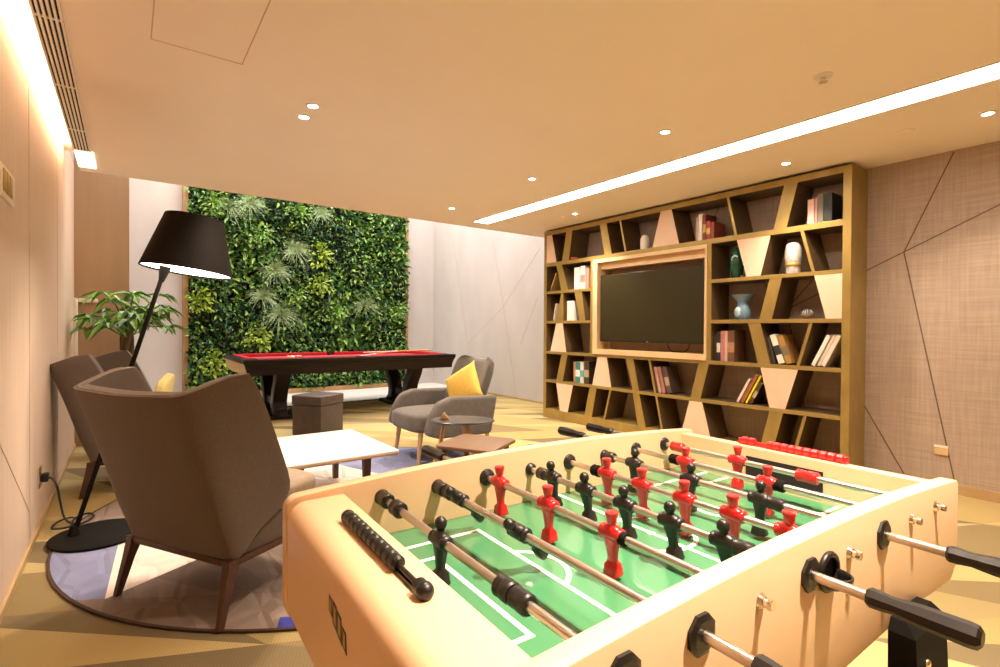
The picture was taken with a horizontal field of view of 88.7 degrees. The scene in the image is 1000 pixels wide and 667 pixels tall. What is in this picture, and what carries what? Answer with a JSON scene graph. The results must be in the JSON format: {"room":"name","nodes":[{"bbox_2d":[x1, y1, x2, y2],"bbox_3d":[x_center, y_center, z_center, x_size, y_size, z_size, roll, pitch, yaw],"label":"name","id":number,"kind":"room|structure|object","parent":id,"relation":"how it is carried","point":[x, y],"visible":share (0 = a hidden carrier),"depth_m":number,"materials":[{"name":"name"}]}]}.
{"room":"common room","nodes":[
{"label":"common room","id":0,"kind":"room"},
{"bbox_2d":[0,0,73,607],"bbox_3d":[-1.452,-1.099,1.092,0.202,4.600,9.900,0,1,-36],"label":"wall","id":1,"kind":"structure","parent":0,"point":[37,234],"depth_m":2.79,"materials":[{"name":"beige paint"}]},
{"bbox_2d":[0,161,14,206],"bbox_3d":[-2.120,-0.632,2.193,0.017,0.144,0.321,0,1,-36],"label":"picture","id":2,"kind":"object","parent":1,"relation":"attached to","point":[7,182],"visible":1,"depth_m":2.19},
{"bbox_2d":[0,443,75,623],"bbox_3d":[-1.381,1.183,1.176,0.012,0.035,9.900,0,1,-36],"label":"baseboard","id":3,"kind":"structure","parent":1,"relation":"attached to","point":[5,604],"depth_m":2.74,"materials":[{"name":"brown wood"}]},
{"bbox_2d":[37,465,41,488],"bbox_3d":[-2.770,0.864,3.079,0.010,0.120,0.100,0,1,-36],"label":"power socket","id":4,"kind":"object","parent":1,"relation":"attached to","point":[39,470],"visible":0.98,"depth_m":3.04,"materials":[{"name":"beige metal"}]},
{"bbox_2d":[74,298,97,355],"bbox_3d":[-4.196,0.244,5.187,0.190,1.200,0.080,0,1,-36],"label":"door frame","id":5,"kind":"structure","parent":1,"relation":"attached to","point":[76,300],"depth_m":5.11,"materials":[{"name":"wood"}]},
{"bbox_2d":[74,153,128,445],"bbox_3d":[-5.217,-1.176,6.638,0.650,4.600,3.500,0,1,-36],"label":"wall","id":6,"kind":"structure","parent":0,"point":[101,201],"depth_m":5.27,"materials":[{"name":"brown wood"}]},
{"bbox_2d":[129,178,433,391],"bbox_3d":[-3.643,-1.196,9.827,5.650,4.600,0.200,0,1,-36],"label":"wall","id":7,"kind":"structure","parent":0,"point":[160,353],"depth_m":8.41,"materials":[{"name":"paint"}]},
{"bbox_2d":[182,185,187,391],"bbox_3d":[-5.216,-1.203,8.482,0.075,4.580,0.120,0,1,-36],"label":"trim","id":8,"kind":"structure","parent":7,"relation":"attached to","point":[184,193],"depth_m":8.44,"materials":[{"name":"brown wood"}]},
{"bbox_2d":[404,218,408,378],"bbox_3d":[-1.993,-1.206,10.831,0.060,4.580,0.120,0,1,-36],"label":"trim","id":9,"kind":"structure","parent":7,"relation":"attached to","point":[407,232],"depth_m":10.79,"materials":[{"name":"brown wood"}]},
{"bbox_2d":[433,222,543,401],"bbox_3d":[-0.099,-1.169,9.379,0.450,4.601,4.700,0,1,-36],"label":"wall","id":10,"kind":"structure","parent":0,"point":[489,284],"depth_m":9.45,"materials":[{"name":"paint"}]},
{"bbox_2d":[287,383,446,407],"bbox_3d":[-3.143,1.105,8.974,5.450,0.020,1.820,0,1,-36],"label":"trim","id":11,"kind":"structure","parent":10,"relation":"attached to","point":[365,394],"depth_m":9.35,"materials":[{"name":"white stone"}]},
{"bbox_2d":[183,186,411,394],"bbox_3d":[-3.499,-1.111,9.512,4.107,4.564,0.577,0,1,-36],"label":"wall","id":12,"kind":"structure","parent":11,"relation":"on","point":[306,277],"depth_m":9.44,"materials":[{"name":"plant"}]},
{"bbox_2d":[487,392,542,403],"bbox_3d":[0.391,1.124,8.741,0.012,0.030,2.720,0,1,-36],"label":"baseboard","id":13,"kind":"structure","parent":10,"relation":"attached to","point":[487,392],"depth_m":8.90,"materials":[{"name":"brown wood"}]},
{"bbox_2d":[0,394,999,666],"bbox_3d":[-0.033,1.229,4.325,6.300,0.100,13.400,0,1,-36],"label":"floor","id":14,"kind":"structure","parent":0,"point":[39,627],"depth_m":2.19,"materials":[{"name":"wood"}]},
{"bbox_2d":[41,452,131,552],"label":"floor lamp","id":15,"kind":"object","parent":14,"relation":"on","point":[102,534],"depth_m":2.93,"materials":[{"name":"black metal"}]},
{"bbox_2d":[50,350,152,499],"bbox_3d":[-2.859,0.654,3.979,0.859,1.038,0.786,-1,1,-19],"label":"chair","id":16,"kind":"object","parent":14,"relation":"on","point":[67,373],"visible":0.35,"depth_m":3.57,"materials":[{"name":"beige fabric"}]},
{"bbox_2d":[154,373,174,391],"bbox_3d":[-2.759,0.503,4.184,0.137,0.347,0.333,0,1,-17],"label":"cushion","id":17,"kind":"object","parent":16,"relation":"on","point":[166,383],"visible":0.48,"depth_m":4.11,"materials":[{"name":"fabric"}]},
{"bbox_2d":[70,291,188,354],"bbox_3d":[-3.594,0.362,4.933,0.787,1.578,0.901,1,1,23],"label":"potted tree","id":18,"kind":"object","parent":14,"relation":"on","point":[127,320],"visible":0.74,"depth_m":4.85,"materials":[{"name":"green plant"}]},
{"bbox_2d":[129,210,232,366],"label":"floor lamp","id":19,"kind":"object","parent":14,"relation":"on","point":[187,244],"depth_m":3.09,"materials":[{"name":"black"}]},
{"bbox_2d":[141,263,229,277],"bbox_3d":[-1.975,-0.402,3.233,0.496,0.068,0.500,0,1,-36],"label":"diffuser","id":20,"kind":"object","parent":19,"relation":"attached to","point":[200,270],"depth_m":3.17,"materials":[{"name":"beige"}]},
{"bbox_2d":[46,447,472,633],"bbox_3d":[-1.088,1.171,3.616,3.172,0.014,3.172,0,1,-36],"label":"round rug","id":21,"kind":"object","parent":14,"relation":"on","point":[163,590],"visible":0.27,"depth_m":2.39,"materials":[{"name":"purple carpet"}]},
{"bbox_2d":[73,367,315,631],"bbox_3d":[-1.326,0.665,2.362,0.786,1.018,0.815,1,1,23],"label":"chair","id":22,"kind":"object","parent":21,"relation":"on","point":[201,472],"visible":0.96,"depth_m":2.08,"materials":[{"name":"beige fabric"}]},
{"bbox_2d":[280,468,315,508],"bbox_3d":[-1.285,0.758,2.459,0.620,0.145,0.600,1,1,23],"label":"seat cushion","id":23,"kind":"object","parent":22,"relation":"on","point":[300,480],"depth_m":2.50,"materials":[{"name":"fabric"}]},
{"bbox_2d":[277,429,398,477],"bbox_3d":[-1.310,0.990,3.750,0.806,0.347,0.926,0,1,-37],"label":"coffee table","id":24,"kind":"object","parent":21,"relation":"on","point":[301,452],"visible":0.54,"depth_m":3.62,"materials":[{"name":"white lacquer"},{"name":"dark wood"}]},
{"bbox_2d":[389,355,495,465],"bbox_3d":[-0.530,0.691,4.908,0.926,0.950,0.850,1,0,-36],"label":"armchair","id":25,"kind":"object","parent":21,"relation":"on","point":[413,410],"visible":0.81,"depth_m":4.67,"materials":[{"name":"grey fabric"}]},
{"bbox_2d":[445,361,482,396],"bbox_3d":[-0.354,0.516,4.934,0.550,0.522,0.205,1,1,35],"label":"pillow","id":26,"kind":"object","parent":25,"relation":"on","point":[465,382],"visible":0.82,"depth_m":4.87,"materials":[{"name":"fabric"}]},
{"bbox_2d":[431,412,494,461],"bbox_3d":[-0.290,0.866,3.623,0.488,0.616,0.345,0,1,-19],"label":"side table","id":27,"kind":"object","parent":21,"relation":"on","point":[465,422],"visible":0.6,"depth_m":3.60,"materials":[{"name":"brown wood"}]},
{"bbox_2d":[436,434,514,455],"bbox_3d":[-0.147,0.925,3.191,0.390,0.501,0.390,1,1,24],"label":"table","id":28,"kind":"object","parent":21,"relation":"on","point":[466,443],"visible":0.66,"depth_m":3.14,"materials":[{"name":"brown wood"}]},
{"bbox_2d":[292,391,343,434],"bbox_3d":[-2.096,0.923,5.898,0.410,0.455,0.410,1,1,20],"label":"ottoman","id":29,"kind":"object","parent":14,"relation":"on","point":[316,411],"visible":0.89,"depth_m":5.74,"materials":[{"name":"brown leather"}]},
{"bbox_2d":[224,350,455,420],"bbox_3d":[-2.360,0.719,7.720,3.000,0.826,1.560,0,1,-36],"label":"pool table","id":30,"kind":"object","parent":14,"relation":"on","point":[275,370],"visible":0.9,"depth_m":7.14,"materials":[{"name":"brown wood"}]},
{"bbox_2d":[233,354,255,358],"bbox_3d":[-3.463,0.328,6.911,0.105,0.043,1.160,0,1,-36],"label":"cushion","id":31,"kind":"object","parent":30,"relation":"on","point":[242,356],"depth_m":6.84,"materials":[{"name":"red fabric"}]},
{"bbox_2d":[241,352,326,356],"bbox_3d":[-3.288,0.320,7.839,1.240,0.043,0.105,0,1,-36],"label":"cushion","id":32,"kind":"object","parent":30,"relation":"on","point":[303,353],"depth_m":7.77,"materials":[{"name":"red fabric"}]},
{"bbox_2d":[259,356,355,358],"bbox_3d":[-2.526,0.335,6.793,1.240,0.043,0.105,0,1,-36],"label":"cushion","id":33,"kind":"object","parent":30,"relation":"on","point":[326,356],"depth_m":6.72,"materials":[{"name":"red fabric"}]},
{"bbox_2d":[334,350,404,354],"bbox_3d":[-2.189,0.320,8.640,1.240,0.043,0.105,0,1,-36],"label":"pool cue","id":34,"kind":"object","parent":30,"relation":"on","point":[350,352],"depth_m":8.48,"materials":[{"name":"brown wood"}]},
{"bbox_2d":[360,350,396,355],"bbox_3d":[-1.911,0.308,7.889,0.029,0.051,1.422,0,1,14],"label":"pool cue","id":35,"kind":"object","parent":30,"relation":"on","point":[394,350],"visible":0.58,"depth_m":7.98,"materials":[{"name":"wood"}]},
{"bbox_2d":[363,349,430,352],"bbox_3d":[-1.641,0.280,8.208,1.064,0.051,0.030,0,1,-20],"label":"pool cue","id":36,"kind":"object","parent":30,"relation":"on","point":[422,349],"visible":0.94,"depth_m":8.24,"materials":[{"name":"wood"}]},
{"bbox_2d":[363,353,438,355],"bbox_3d":[-1.427,0.334,7.594,1.240,0.043,0.105,0,1,-36],"label":"cushion","id":37,"kind":"object","parent":30,"relation":"on","point":[438,353],"depth_m":7.44,"materials":[{"name":"red fabric"}]},
{"bbox_2d":[407,351,441,353],"bbox_3d":[-1.252,0.327,8.522,0.105,0.043,1.160,0,1,-36],"label":"cushion","id":38,"kind":"object","parent":30,"relation":"on","point":[411,352],"depth_m":8.56,"materials":[{"name":"red fabric"}]},
{"bbox_2d":[282,423,999,666],"bbox_3d":[0.288,0.768,1.231,1.396,0.884,1.346,0,1,-34],"label":"table","id":39,"kind":"object","parent":14,"relation":"on","point":[680,547],"visible":1,"depth_m":0.97,"materials":[{"name":"beige laminate"}]},
{"bbox_2d":[341,509,433,601],"bbox_3d":[-0.197,0.353,0.842,0.027,0.027,0.360,0,1,-34],"label":"counter","id":40,"kind":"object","parent":39,"relation":"on","point":[423,589],"depth_m":0.70,"materials":[{"name":"black plastic"}]},
{"bbox_2d":[739,437,848,464],"bbox_3d":[0.874,0.351,1.546,0.020,0.020,0.315,0,1,-34],"label":"counter","id":41,"kind":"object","parent":39,"relation":"on","point":[845,461],"depth_m":1.51,"materials":[{"name":"red plastic"}]},
{"bbox_2d":[818,551,853,592],"bbox_3d":[0.561,0.401,0.847,0.069,0.069,0.042,0,1,-34],"label":"cup","id":42,"kind":"object","parent":39,"relation":"on","point":[828,561],"depth_m":0.86,"materials":[{"name":"black plastic"}]},
{"bbox_2d":[543,164,867,466],"bbox_3d":[1.833,-0.100,5.697,0.337,2.555,3.730,0,1,-36],"label":"bookshelf","id":43,"kind":"object","parent":14,"relation":"on","point":[842,292],"visible":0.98,"depth_m":5.11,"materials":[{"name":"brown wood"}]},
{"bbox_2d":[550,273,560,290],"bbox_3d":[0.808,-0.704,7.065,0.200,0.248,0.131,0,1,-36],"label":"book","id":44,"kind":"object","parent":43,"relation":"on","point":[555,286],"visible":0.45,"depth_m":7.04,"materials":[{"name":"paper"}]},
{"bbox_2d":[553,304,558,320],"bbox_3d":[0.826,-0.290,7.040,0.200,0.234,0.070,0,1,-36],"label":"book","id":45,"kind":"object","parent":43,"relation":"on","point":[556,305],"visible":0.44,"depth_m":6.98,"materials":[{"name":"paper"}]},
{"bbox_2d":[567,301,579,320],"bbox_3d":[1.006,-0.299,6.793,0.200,0.260,0.125,0,1,-36],"label":"book","id":46,"kind":"object","parent":43,"relation":"on","point":[572,311],"visible":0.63,"depth_m":6.72,"materials":[{"name":"paper"}]},
{"bbox_2d":[573,362,575,381],"bbox_3d":[1.051,0.504,6.732,0.200,0.265,0.036,0,1,-36],"label":"book","id":47,"kind":"object","parent":43,"relation":"on","point":[574,374],"visible":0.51,"depth_m":6.67,"materials":[{"name":"paper"}]},
{"bbox_2d":[574,267,580,288],"bbox_3d":[1.074,-0.715,6.700,0.200,0.285,0.085,0,1,-36],"label":"book","id":48,"kind":"object","parent":43,"relation":"on","point":[577,271],"visible":0.47,"depth_m":6.63,"materials":[{"name":"paper"}]},
{"bbox_2d":[575,361,583,382],"bbox_3d":[1.086,0.502,6.684,0.201,0.270,0.078,0,1,-36],"label":"book","id":49,"kind":"object","parent":43,"relation":"on","point":[577,375],"visible":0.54,"depth_m":6.63,"materials":[{"name":"paper"}]},
{"bbox_2d":[580,362,583,382],"bbox_3d":[1.131,0.503,6.623,0.201,0.270,0.062,0,1,-36],"label":"book","id":50,"kind":"object","parent":43,"relation":"on","point":[581,363],"visible":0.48,"depth_m":6.56,"materials":[{"name":"paper"}]},
{"bbox_2d":[580,266,590,288],"bbox_3d":[1.138,-0.719,6.611,0.201,0.295,0.075,0,1,-36],"label":"book","id":51,"kind":"object","parent":43,"relation":"on","point":[583,268],"visible":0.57,"depth_m":6.54,"materials":[{"name":"paper"}]},
{"bbox_2d":[586,268,590,287],"bbox_3d":[1.186,-0.701,6.547,0.200,0.260,0.050,0,1,-36],"label":"book","id":52,"kind":"object","parent":43,"relation":"on","point":[588,270],"visible":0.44,"depth_m":6.48,"materials":[{"name":"paper"}]},
{"bbox_2d":[584,361,596,383],"bbox_3d":[1.178,0.497,6.558,0.201,0.285,0.085,0,1,-36],"label":"book","id":53,"kind":"object","parent":43,"relation":"on","point":[589,366],"visible":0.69,"depth_m":6.50,"materials":[{"name":"paper"}]},
{"bbox_2d":[640,235,648,248],"bbox_3d":[1.647,-1.034,5.821,0.100,0.167,0.100,0,1,-36],"label":"jar","id":54,"kind":"object","parent":43,"relation":"on","point":[644,241],"visible":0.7,"depth_m":5.78,"materials":[{"name":"ceramic"}]},
{"bbox_2d":[600,265,704,352],"bbox_3d":[1.726,-0.252,5.787,0.192,0.906,1.420,0,1,-36],"label":"television","id":55,"kind":"object","parent":43,"relation":"in","point":[661,305],"visible":0.93,"depth_m":5.66,"materials":[{"name":"black plastic"}]},
{"bbox_2d":[654,366,665,392],"bbox_3d":[1.812,0.509,5.689,0.200,0.284,0.102,0,1,-36],"label":"book","id":56,"kind":"object","parent":43,"relation":"on","point":[655,368],"visible":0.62,"depth_m":5.63,"materials":[{"name":"paper"}]},
{"bbox_2d":[657,366,670,392],"bbox_3d":[1.843,0.508,5.647,0.200,0.285,0.111,0,1,-36],"label":"book","id":57,"kind":"object","parent":43,"relation":"on","point":[660,372],"visible":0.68,"depth_m":5.59,"materials":[{"name":"paper"}]},
{"bbox_2d":[662,366,682,393],"bbox_3d":[1.882,0.506,5.593,0.201,0.289,0.127,0,1,-36],"label":"book","id":58,"kind":"object","parent":43,"relation":"on","point":[671,375],"visible":1,"depth_m":5.56,"materials":[{"name":"paper"}]},
{"bbox_2d":[696,217,698,240],"bbox_3d":[2.097,-1.066,5.297,0.200,0.245,0.026,0,1,-36],"label":"book","id":59,"kind":"object","parent":43,"relation":"on","point":[697,218],"visible":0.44,"depth_m":5.23,"materials":[{"name":"paper"}]},
{"bbox_2d":[698,214,703,240],"bbox_3d":[2.119,-1.080,5.267,0.200,0.275,0.040,0,1,-36],"label":"book","id":60,"kind":"object","parent":43,"relation":"on","point":[700,234],"visible":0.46,"depth_m":5.21,"materials":[{"name":"paper"}]},
{"bbox_2d":[703,214,716,239],"bbox_3d":[2.145,-1.073,5.230,0.201,0.262,0.030,0,1,-36],"label":"book","id":61,"kind":"object","parent":43,"relation":"on","point":[706,217],"visible":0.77,"depth_m":5.18,"materials":[{"name":"paper"}]},
{"bbox_2d":[706,221,718,238],"bbox_3d":[2.170,-1.037,5.196,0.201,0.190,0.042,0,1,-36],"label":"book","id":62,"kind":"object","parent":43,"relation":"on","point":[707,222],"visible":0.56,"depth_m":5.14,"materials":[{"name":"paper"}]},
{"bbox_2d":[713,334,716,360],"bbox_3d":[2.214,0.139,5.137,0.200,0.260,0.034,0,1,-36],"label":"book","id":63,"kind":"object","parent":43,"relation":"on","point":[715,335],"visible":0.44,"depth_m":5.07,"materials":[{"name":"paper"}]},
{"bbox_2d":[710,222,724,238],"bbox_3d":[2.196,-1.026,5.160,0.200,0.170,0.040,0,1,-36],"label":"book","id":64,"kind":"object","parent":43,"relation":"on","point":[717,230],"visible":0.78,"depth_m":5.12,"materials":[{"name":"paper"}]},
{"bbox_2d":[717,332,720,360],"bbox_3d":[2.236,0.127,5.106,0.201,0.285,0.036,0,1,-36],"label":"book","id":65,"kind":"object","parent":43,"relation":"on","point":[718,333],"visible":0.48,"depth_m":5.04,"materials":[{"name":"paper"}]},
{"bbox_2d":[721,331,724,360],"bbox_3d":[2.261,0.123,5.073,0.200,0.295,0.040,0,1,-36],"label":"book","id":66,"kind":"object","parent":43,"relation":"on","point":[722,332],"visible":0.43,"depth_m":5.01,"materials":[{"name":"paper"}]},
{"bbox_2d":[725,331,727,360],"bbox_3d":[2.282,0.123,5.044,0.200,0.295,0.028,0,1,-36],"label":"book","id":67,"kind":"object","parent":43,"relation":"on","point":[726,332],"visible":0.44,"depth_m":4.98,"materials":[{"name":"paper"}]},
{"bbox_2d":[728,330,744,361],"bbox_3d":[2.311,0.121,5.003,0.201,0.300,0.066,0,1,-36],"label":"book","id":68,"kind":"object","parent":43,"relation":"on","point":[736,339],"visible":0.97,"depth_m":4.96,"materials":[{"name":"paper"}]},
{"bbox_2d":[729,247,743,277],"bbox_3d":[2.307,-0.684,4.983,0.136,0.300,0.136,0,1,-36],"label":"vase","id":69,"kind":"object","parent":43,"relation":"on","point":[736,266],"visible":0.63,"depth_m":4.94,"materials":[{"name":"ceramic"}]},
{"bbox_2d":[731,294,754,319],"bbox_3d":[2.338,-0.253,4.924,0.216,0.240,0.216,0,1,-36],"label":"vase","id":70,"kind":"object","parent":43,"relation":"on","point":[742,311],"visible":0.96,"depth_m":4.87,"materials":[{"name":"ceramic"}]},
{"bbox_2d":[737,378,752,401],"bbox_3d":[2.384,0.541,4.904,0.200,0.237,0.136,0,1,-36],"label":"book","id":71,"kind":"object","parent":43,"relation":"on","point":[749,380],"visible":0.44,"depth_m":4.84,"materials":[{"name":"paper"}]},
{"bbox_2d":[741,374,761,402],"bbox_3d":[2.417,0.522,4.859,0.200,0.280,0.161,0,1,-36],"label":"book","id":72,"kind":"object","parent":43,"relation":"on","point":[754,380],"visible":0.48,"depth_m":4.80,"materials":[{"name":"paper"}]},
{"bbox_2d":[745,375,763,402],"bbox_3d":[2.440,0.522,4.827,0.200,0.274,0.151,0,1,-36],"label":"book","id":73,"kind":"object","parent":43,"relation":"on","point":[760,379],"visible":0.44,"depth_m":4.76,"materials":[{"name":"paper"}]},
{"bbox_2d":[749,382,765,403],"bbox_3d":[2.453,0.558,4.809,0.201,0.208,0.125,0,1,-36],"label":"book","id":74,"kind":"object","parent":43,"relation":"on","point":[759,395],"visible":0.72,"depth_m":4.77,"materials":[{"name":"paper"}]},
{"bbox_2d":[767,337,777,363],"bbox_3d":[2.537,0.153,4.695,0.200,0.243,0.084,0,1,-36],"label":"book","id":75,"kind":"object","parent":43,"relation":"on","point":[772,352],"visible":0.44,"depth_m":4.63,"materials":[{"name":"paper"}]},
{"bbox_2d":[770,334,785,363],"bbox_3d":[2.566,0.139,4.653,0.201,0.272,0.132,0,1,-36],"label":"book","id":76,"kind":"object","parent":43,"relation":"on","point":[774,339],"visible":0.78,"depth_m":4.59,"materials":[{"name":"paper"}]},
{"bbox_2d":[777,335,799,364],"bbox_3d":[2.604,0.144,4.601,0.201,0.261,0.131,0,1,-36],"label":"book","id":77,"kind":"object","parent":43,"relation":"on","point":[789,349],"visible":0.89,"depth_m":4.56,"materials":[{"name":"paper"}]},
{"bbox_2d":[785,242,801,272],"bbox_3d":[2.598,-0.663,4.533,0.136,0.272,0.136,0,1,-36],"label":"vase","id":78,"kind":"object","parent":43,"relation":"on","point":[793,251],"visible":0.89,"depth_m":4.48,"materials":[{"name":"ceramic"}]},
{"bbox_2d":[798,308,813,318],"bbox_3d":[2.665,-0.174,4.452,0.107,0.095,0.110,0,1,-36],"label":"shell","id":79,"kind":"object","parent":43,"relation":"on","point":[805,313],"visible":1,"depth_m":4.42,"materials":[{"name":"ceramic"}]},
{"bbox_2d":[807,199,814,223],"bbox_3d":[2.732,-1.038,4.425,0.200,0.215,0.052,0,1,-36],"label":"book","id":80,"kind":"object","parent":43,"relation":"on","point":[811,203],"visible":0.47,"depth_m":4.36,"materials":[{"name":"paper"}]},
{"bbox_2d":[814,197,817,222],"bbox_3d":[2.756,-1.043,4.392,0.200,0.225,0.024,0,1,-36],"label":"book","id":81,"kind":"object","parent":43,"relation":"on","point":[816,198],"visible":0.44,"depth_m":4.33,"materials":[{"name":"paper"}]},
{"bbox_2d":[818,193,823,222],"bbox_3d":[2.777,-1.052,4.363,0.200,0.245,0.042,0,1,-36],"label":"book","id":82,"kind":"object","parent":43,"relation":"on","point":[820,196],"visible":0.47,"depth_m":4.30,"materials":[{"name":"paper"}]},
{"bbox_2d":[811,335,832,365],"bbox_3d":[2.778,0.143,4.363,0.200,0.270,0.146,0,1,-36],"label":"book","id":83,"kind":"object","parent":43,"relation":"on","point":[827,339],"visible":0.58,"depth_m":4.30,"materials":[{"name":"paper"}]},
{"bbox_2d":[817,335,836,365],"bbox_3d":[2.803,0.143,4.329,0.200,0.266,0.139,0,1,-36],"label":"book","id":84,"kind":"object","parent":43,"relation":"on","point":[833,336],"visible":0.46,"depth_m":4.27,"materials":[{"name":"paper"}]},
{"bbox_2d":[821,335,840,366],"bbox_3d":[2.823,0.144,4.302,0.200,0.271,0.150,0,1,-36],"label":"book","id":85,"kind":"object","parent":43,"relation":"on","point":[833,354],"visible":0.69,"depth_m":4.27,"materials":[{"name":"paper"}]},
{"bbox_2d":[823,192,841,221],"bbox_3d":[2.809,-1.049,4.319,0.200,0.240,0.064,0,1,-36],"label":"book","id":86,"kind":"object","parent":43,"relation":"on","point":[832,201],"visible":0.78,"depth_m":4.27,"materials":[{"name":"paper"}]},
{"bbox_2d":[13,0,999,237],"bbox_3d":[1.280,-1.501,2.521,6.300,0.250,9.000,0,1,-36],"label":"ceiling","id":87,"kind":"structure","parent":0,"point":[427,108],"depth_m":2.95,"materials":[{"name":"paint"}]},
{"bbox_2d":[27,0,95,168],"bbox_3d":[-1.573,-1.380,1.693,0.121,0.012,6.620,0,1,-36],"label":"ceiling vent","id":88,"kind":"object","parent":87,"relation":"in","point":[47,15],"visible":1,"depth_m":2.71,"materials":[{"name":"white metal"}]},
{"bbox_2d":[150,0,270,64],"bbox_3d":[-1.186,-1.387,2.114,0.395,0.002,1.045,0,1,-36],"label":"trim","id":89,"kind":"structure","parent":87,"relation":"attached to","point":[153,0],"depth_m":2.40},
{"bbox_2d":[297,114,310,119],"bbox_3d":[-1.264,-1.395,3.300,0.084,0.008,0.084,0,1,-36],"label":"recessed light","id":90,"kind":"object","parent":87,"relation":"in","point":[300,116],"visible":1,"depth_m":3.29,"materials":[{"name":"white paint"}]},
{"bbox_2d":[306,102,319,108],"bbox_3d":[-1.145,-1.393,3.135,0.084,0.008,0.084,0,1,-36],"label":"recessed light","id":91,"kind":"object","parent":87,"relation":"in","point":[311,105],"visible":1,"depth_m":3.12,"materials":[{"name":"white paint"}]},
{"bbox_2d":[659,129,670,134],"bbox_3d":[1.133,-1.383,3.513,0.084,0.008,0.084,0,1,-36],"label":"recessed light","id":92,"kind":"object","parent":87,"relation":"in","point":[664,131],"visible":1,"depth_m":3.50,"materials":[{"name":"white paint"}]},
{"bbox_2d":[473,61,999,223],"bbox_3d":[1.801,-1.381,3.737,0.235,0.008,6.970,0,1,-36],"label":"recessed light","id":93,"kind":"object","parent":87,"relation":"in","point":[987,73],"visible":1,"depth_m":3.48,"materials":[{"name":"beige"}]},
{"bbox_2d":[780,161,791,164],"bbox_3d":[2.324,-1.381,4.157,0.084,0.008,0.084,0,1,-36],"label":"recessed light","id":94,"kind":"object","parent":87,"relation":"in","point":[786,162],"visible":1,"depth_m":4.15,"materials":[{"name":"white paint"}]},
{"bbox_2d":[813,71,832,83],"bbox_3d":[1.723,-1.355,2.728,0.090,0.040,0.090,0,1,-36],"label":"sprinkler head","id":95,"kind":"object","parent":87,"relation":"attached to","point":[822,77],"visible":1,"depth_m":2.71},
{"bbox_2d":[979,110,996,116],"bbox_3d":[3.035,-1.367,3.183,0.084,0.008,0.084,0,1,-36],"label":"recessed light","id":96,"kind":"object","parent":87,"relation":"in","point":[991,112],"visible":1,"depth_m":3.18,"materials":[{"name":"white paint"}]},
{"bbox_2d":[580,141,999,492],"bbox_3d":[3.474,-0.086,3.924,0.202,2.580,8.650,0,1,-36],"label":"wall","id":97,"kind":"structure","parent":0,"point":[932,352],"depth_m":4.03,"materials":[{"name":"wood"}]},
{"bbox_2d":[877,469,999,503],"bbox_3d":[4.515,1.189,2.318,0.014,0.075,4.800,0,1,-36],"label":"baseboard","id":98,"kind":"structure","parent":97,"relation":"attached to","point":[986,495],"depth_m":3.73,"materials":[{"name":"brown wood"}]},
{"bbox_2d":[934,444,948,455],"bbox_3d":[3.362,0.889,3.899,0.014,0.074,0.085,0,1,-36],"label":"wall socket","id":99,"kind":"object","parent":97,"relation":"attached to","point":[938,449],"visible":1,"depth_m":3.89,"materials":[{"name":"beige plastic"}]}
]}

